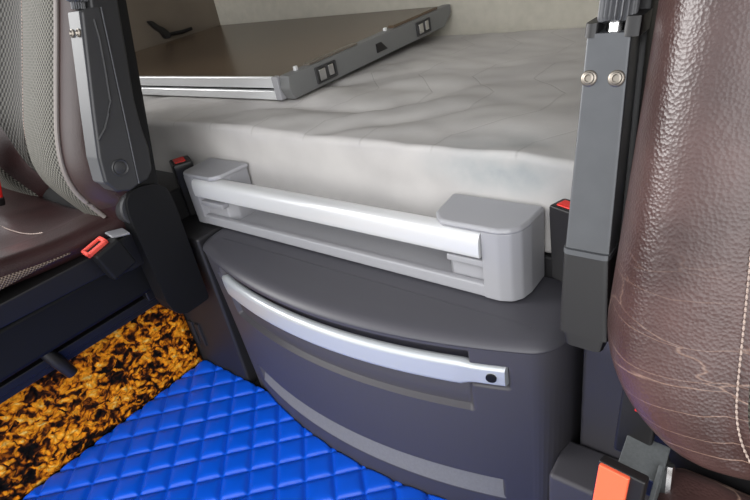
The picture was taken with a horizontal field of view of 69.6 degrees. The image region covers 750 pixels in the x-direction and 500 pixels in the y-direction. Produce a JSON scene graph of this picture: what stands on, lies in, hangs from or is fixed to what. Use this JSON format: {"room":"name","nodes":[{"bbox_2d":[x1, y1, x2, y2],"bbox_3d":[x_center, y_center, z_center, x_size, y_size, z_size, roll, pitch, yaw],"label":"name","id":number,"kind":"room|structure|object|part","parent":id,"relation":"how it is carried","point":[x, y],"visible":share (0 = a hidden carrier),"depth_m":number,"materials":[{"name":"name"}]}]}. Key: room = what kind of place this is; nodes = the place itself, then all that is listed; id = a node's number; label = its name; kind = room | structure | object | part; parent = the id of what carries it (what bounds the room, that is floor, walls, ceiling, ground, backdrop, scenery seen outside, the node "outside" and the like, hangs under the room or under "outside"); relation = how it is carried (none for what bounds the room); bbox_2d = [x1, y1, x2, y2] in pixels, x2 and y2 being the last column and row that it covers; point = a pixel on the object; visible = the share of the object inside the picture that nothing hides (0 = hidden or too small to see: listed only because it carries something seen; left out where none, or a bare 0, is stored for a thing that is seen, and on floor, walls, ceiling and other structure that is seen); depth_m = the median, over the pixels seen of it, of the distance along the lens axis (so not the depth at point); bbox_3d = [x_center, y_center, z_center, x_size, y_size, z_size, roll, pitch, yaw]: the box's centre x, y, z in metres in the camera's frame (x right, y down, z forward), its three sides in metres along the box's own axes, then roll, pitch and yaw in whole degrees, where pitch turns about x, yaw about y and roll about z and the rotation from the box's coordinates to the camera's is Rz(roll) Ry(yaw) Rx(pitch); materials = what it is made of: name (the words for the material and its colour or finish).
{"room":"vehicle interior","nodes":[
{"label":"vehicle interior","id":0,"kind":"room"},
{"bbox_2d":[126,0,220,51],"bbox_3d":[-0.887,-0.891,1.647,0.060,1.750,0.812,13,37,36],"label":"wall","id":1,"kind":"structure","parent":0,"point":[173,15],"depth_m":1.86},
{"bbox_2d":[147,21,192,38],"bbox_3d":[-0.704,-0.770,1.861,0.020,0.066,0.154,13,37,36],"label":"clip","id":2,"kind":"object","parent":1,"relation":"attached to","point":[165,33],"visible":1,"depth_m":1.84,"materials":[{"name":"black plastic"}]},
{"bbox_2d":[169,155,196,215],"bbox_3d":[-0.368,-0.128,1.071,0.038,0.112,0.051,-22,31,-20],"label":"seat belt buckle","id":3,"kind":"object","parent":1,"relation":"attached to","point":[179,165],"visible":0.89,"depth_m":1.04,"materials":[{"name":"black plastic"}]},
{"bbox_2d":[156,170,257,382],"bbox_3d":[-0.647,-0.008,1.378,0.966,0.425,0.128,13,37,36],"label":"trim","id":4,"kind":"structure","parent":1,"relation":"attached to","point":[213,328],"depth_m":1.11,"materials":[{"name":"black plastic"}]},
{"bbox_2d":[253,379,261,387],"bbox_3d":[-0.116,0.483,0.813,2.750,0.030,2.450,13,37,36],"label":"floor","id":5,"kind":"structure","parent":0,"point":[256,383],"depth_m":1.17,"materials":[{"name":"black rubber"}]},
{"bbox_2d":[20,364,196,499],"bbox_3d":[-0.937,0.335,1.066,0.603,0.235,0.946,13,37,36],"label":"trim","id":6,"kind":"structure","parent":5,"relation":"on","point":[196,364],"depth_m":1.10,"materials":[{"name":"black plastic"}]},
{"bbox_2d":[0,303,202,499],"bbox_3d":[-0.648,0.360,0.937,0.009,0.205,0.800,13,37,36],"label":"carpet","id":7,"kind":"object","parent":6,"relation":"attached to","point":[46,425],"visible":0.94,"depth_m":1.04,"materials":[{"name":"orange carpet"}]},
{"bbox_2d":[0,0,208,403],"bbox_3d":[-0.742,-0.164,0.807,0.641,0.838,0.920,13,37,36],"label":"seat","id":8,"kind":"object","parent":6,"relation":"on","point":[91,241],"visible":0.99,"depth_m":0.85,"materials":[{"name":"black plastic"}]},
{"bbox_2d":[0,183,4,205],"bbox_3d":[-0.717,-0.163,0.999,0.139,0.180,0.022,8,34,29],"label":"belt","id":9,"kind":"object","parent":8,"relation":"on","point":[2,199],"visible":1,"depth_m":1.04,"materials":[{"name":"red"}]},
{"bbox_3d":[-0.622,-0.424,0.950,0.161,0.549,0.212,13,37,36],"label":"panel","id":10,"kind":"part","parent":8,"relation":"part of","materials":[{"name":"fabric"}]},
{"bbox_3d":[-0.770,-0.411,1.046,0.150,0.619,0.227,13,37,36],"label":"panel","id":11,"kind":"part","parent":8,"relation":"part of","materials":[{"name":"fabric"}]},
{"bbox_3d":[-0.594,0.097,0.709,0.002,0.039,0.400,13,37,36],"label":"panel","id":12,"kind":"part","parent":8,"relation":"part of","materials":[{"name":"brown fabric"}]},
{"bbox_3d":[-0.551,0.172,0.894,0.068,0.117,0.026,-15,30,-9],"label":"lever","id":13,"kind":"part","parent":8,"relation":"part of","materials":[{"name":"black plastic"}]},
{"bbox_3d":[-0.501,-0.346,0.847,0.150,0.619,0.227,13,37,36],"label":"panel","id":14,"kind":"part","parent":8,"relation":"part of","materials":[{"name":"fabric"}]},
{"bbox_2d":[0,187,125,288],"bbox_3d":[-0.776,0.018,0.891,0.526,0.064,0.535,13,37,36],"label":"seat cushion","id":15,"kind":"object","parent":8,"relation":"on","point":[44,233],"depth_m":0.87,"materials":[{"name":"red leather"}]},
{"bbox_3d":[-0.608,-0.399,0.978,0.560,0.645,0.314,13,37,36],"label":"backrest","id":16,"kind":"part","parent":8,"relation":"part of","materials":[{"name":"red leather"}]},
{"bbox_3d":[-0.736,0.106,0.974,0.460,0.083,0.565,13,37,36],"label":"seat","id":17,"kind":"part","parent":8,"relation":"part of","materials":[{"name":"black plastic"}]},
{"bbox_3d":[-0.393,-0.348,0.708,0.029,0.061,0.037,13,37,36],"label":"knob","id":18,"kind":"part","parent":8,"relation":"part of","materials":[{"name":"grey plastic"}]},
{"bbox_3d":[-0.630,0.239,0.844,0.040,0.016,0.715,13,37,36],"label":"slide rail","id":19,"kind":"part","parent":8,"relation":"part of","materials":[{"name":"black plastic"}]},
{"bbox_3d":[-0.635,0.251,0.858,0.040,0.016,0.715,13,37,36],"label":"slide rail","id":20,"kind":"part","parent":8,"relation":"part of","materials":[{"name":"black plastic"}]},
{"bbox_3d":[-0.397,-0.205,0.748,0.032,0.222,0.066,13,37,36],"label":"plate","id":21,"kind":"part","parent":8,"relation":"part of","materials":[{"name":"grey metal"}]},
{"bbox_3d":[-0.387,-0.203,0.761,0.037,0.244,0.087,13,37,36],"label":"armrest","id":22,"kind":"part","parent":8,"relation":"part of","materials":[{"name":"grey plastic"}]},
{"bbox_2d":[23,360,445,499],"bbox_3d":[-0.188,0.509,0.739,1.007,0.021,0.684,13,37,36],"label":"floor mat","id":23,"kind":"object","parent":5,"relation":"on","point":[213,434],"visible":1,"depth_m":0.99,"materials":[{"name":"blue leather"}]},
{"bbox_2d":[203,228,583,499],"bbox_3d":[-0.014,0.187,0.893,0.668,0.367,0.189,13,37,36],"label":"drawer","id":24,"kind":"object","parent":5,"relation":"on","point":[448,393],"visible":0.88,"depth_m":0.74,"materials":[{"name":"grey plastic"}]},
{"bbox_2d":[183,158,543,300],"bbox_3d":[-0.071,-0.054,0.849,0.664,0.103,0.080,13,37,36],"label":"bed rail","id":25,"kind":"object","parent":24,"relation":"on","point":[489,248],"visible":1,"depth_m":0.75,"materials":[{"name":"grey plastic"}]},
{"bbox_2d":[239,210,452,272],"bbox_3d":[-0.056,-0.023,0.866,0.604,0.029,0.069,13,37,36],"label":"tray","id":26,"kind":"object","parent":25,"relation":"on","point":[387,254],"depth_m":0.85,"materials":[{"name":"grey plastic"}]},
{"bbox_2d":[143,28,586,252],"bbox_3d":[0.202,-0.303,1.091,2.510,0.149,0.796,13,37,36],"label":"mattress","id":27,"kind":"object","parent":24,"relation":"on","point":[425,122],"visible":0.34,"depth_m":0.89,"materials":[{"name":"white fabric"}]},
{"bbox_2d":[135,4,450,99],"bbox_3d":[-0.368,-0.566,1.528,0.990,0.073,0.631,13,37,36],"label":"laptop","id":28,"kind":"object","parent":27,"relation":"on","point":[289,58],"visible":0.95,"depth_m":1.31,"materials":[{"name":"grey metal"}]},
{"bbox_3d":[-0.570,-0.422,1.345,0.940,0.023,0.012,13,37,36],"label":"moulding","id":29,"kind":"part","parent":28,"relation":"part of","materials":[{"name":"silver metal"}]},
{"bbox_3d":[-0.566,-0.401,1.357,0.940,0.019,0.013,13,37,36],"label":"moulding","id":30,"kind":"part","parent":28,"relation":"part of","materials":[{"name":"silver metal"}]},
{"bbox_3d":[-0.101,-0.368,1.114,0.006,0.035,0.065,13,37,36],"label":"latch frame","id":31,"kind":"part","parent":28,"relation":"part of","materials":[{"name":"grey plastic"}]},
{"bbox_3d":[0.009,-0.475,1.252,0.027,0.068,0.629,13,37,36],"label":"rail","id":32,"kind":"part","parent":28,"relation":"part of","materials":[{"name":"grey plastic"}]},
{"bbox_3d":[0.121,-0.558,1.352,0.006,0.035,0.065,13,37,36],"label":"latch frame","id":33,"kind":"part","parent":28,"relation":"part of","materials":[{"name":"grey plastic"}]},
{"bbox_3d":[-0.062,0.110,0.782,0.524,0.039,0.062,13,37,36],"label":"handle","id":34,"kind":"part","parent":24,"relation":"part of","materials":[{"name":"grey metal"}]},
{"bbox_3d":[-0.042,0.036,0.806,0.668,0.014,0.188,13,37,36],"label":"lid","id":35,"kind":"part","parent":24,"relation":"part of","materials":[{"name":"grey plastic"}]},
{"bbox_2d":[549,199,569,281],"bbox_3d":[0.221,-0.009,0.618,0.026,0.098,0.035,-25,33,-24],"label":"belt","id":36,"kind":"object","parent":24,"relation":"on","point":[559,210],"visible":0.58,"depth_m":0.61,"materials":[{"name":"black plastic"}]},
{"bbox_2d":[549,441,648,499],"bbox_3d":[0.535,0.408,0.531,0.721,0.172,0.066,13,37,36],"label":"trim","id":37,"kind":"structure","parent":5,"relation":"on","point":[572,476],"depth_m":0.68,"materials":[{"name":"grey plastic"}]},
{"bbox_2d":[580,342,622,459],"bbox_3d":[0.664,0.300,0.444,0.956,0.400,0.075,13,37,36],"label":"trim","id":38,"kind":"structure","parent":5,"relation":"on","point":[601,387],"depth_m":0.66,"materials":[{"name":"grey plastic"}]},
{"bbox_2d":[560,0,749,499],"bbox_3d":[0.312,0.120,0.209,0.626,1.051,0.887,13,37,36],"label":"seat","id":39,"kind":"object","parent":5,"relation":"on","point":[656,267],"visible":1,"depth_m":0.41,"materials":[{"name":"brown leather"}]},
{"bbox_3d":[0.206,-0.097,0.488,0.048,0.182,0.092,13,37,36],"label":"armrest","id":40,"kind":"part","parent":39,"relation":"part of","materials":[{"name":"grey metal"}]},
{"bbox_3d":[0.209,-0.240,0.450,0.032,0.099,0.058,13,37,36],"label":"knob","id":41,"kind":"part","parent":39,"relation":"part of","materials":[{"name":"grey plastic"}]},
{"bbox_3d":[0.439,0.219,0.389,0.478,0.135,0.037,13,37,36],"label":"frame","id":42,"kind":"part","parent":39,"relation":"part of","materials":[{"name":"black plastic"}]},
{"bbox_2d":[657,468,749,499],"bbox_3d":[0.298,0.394,0.177,0.506,0.077,0.565,13,37,36],"label":"seat cushion","id":43,"kind":"object","parent":39,"relation":"on","point":[685,483],"depth_m":0.45,"materials":[{"name":"brown leather"}]},
{"bbox_3d":[0.319,-0.129,0.321,0.124,0.634,0.213,6,33,27],"label":"panel","id":44,"kind":"part","parent":39,"relation":"part of","materials":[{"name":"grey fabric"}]},
{"bbox_2d":[214,0,599,35],"bbox_3d":[0.441,-0.843,1.137,2.750,1.750,0.058,13,37,36],"label":"wall","id":45,"kind":"structure","parent":0,"point":[466,17],"depth_m":1.45,"materials":[{"name":"beige fabric"}]},
{"bbox_2d":[544,252,554,278],"bbox_3d":[0.275,-0.063,1.208,2.600,0.396,0.792,13,37,36],"label":"trim","id":46,"kind":"structure","parent":45,"relation":"attached to","point":[547,256],"depth_m":0.70,"materials":[{"name":"black plastic"}]}
]}

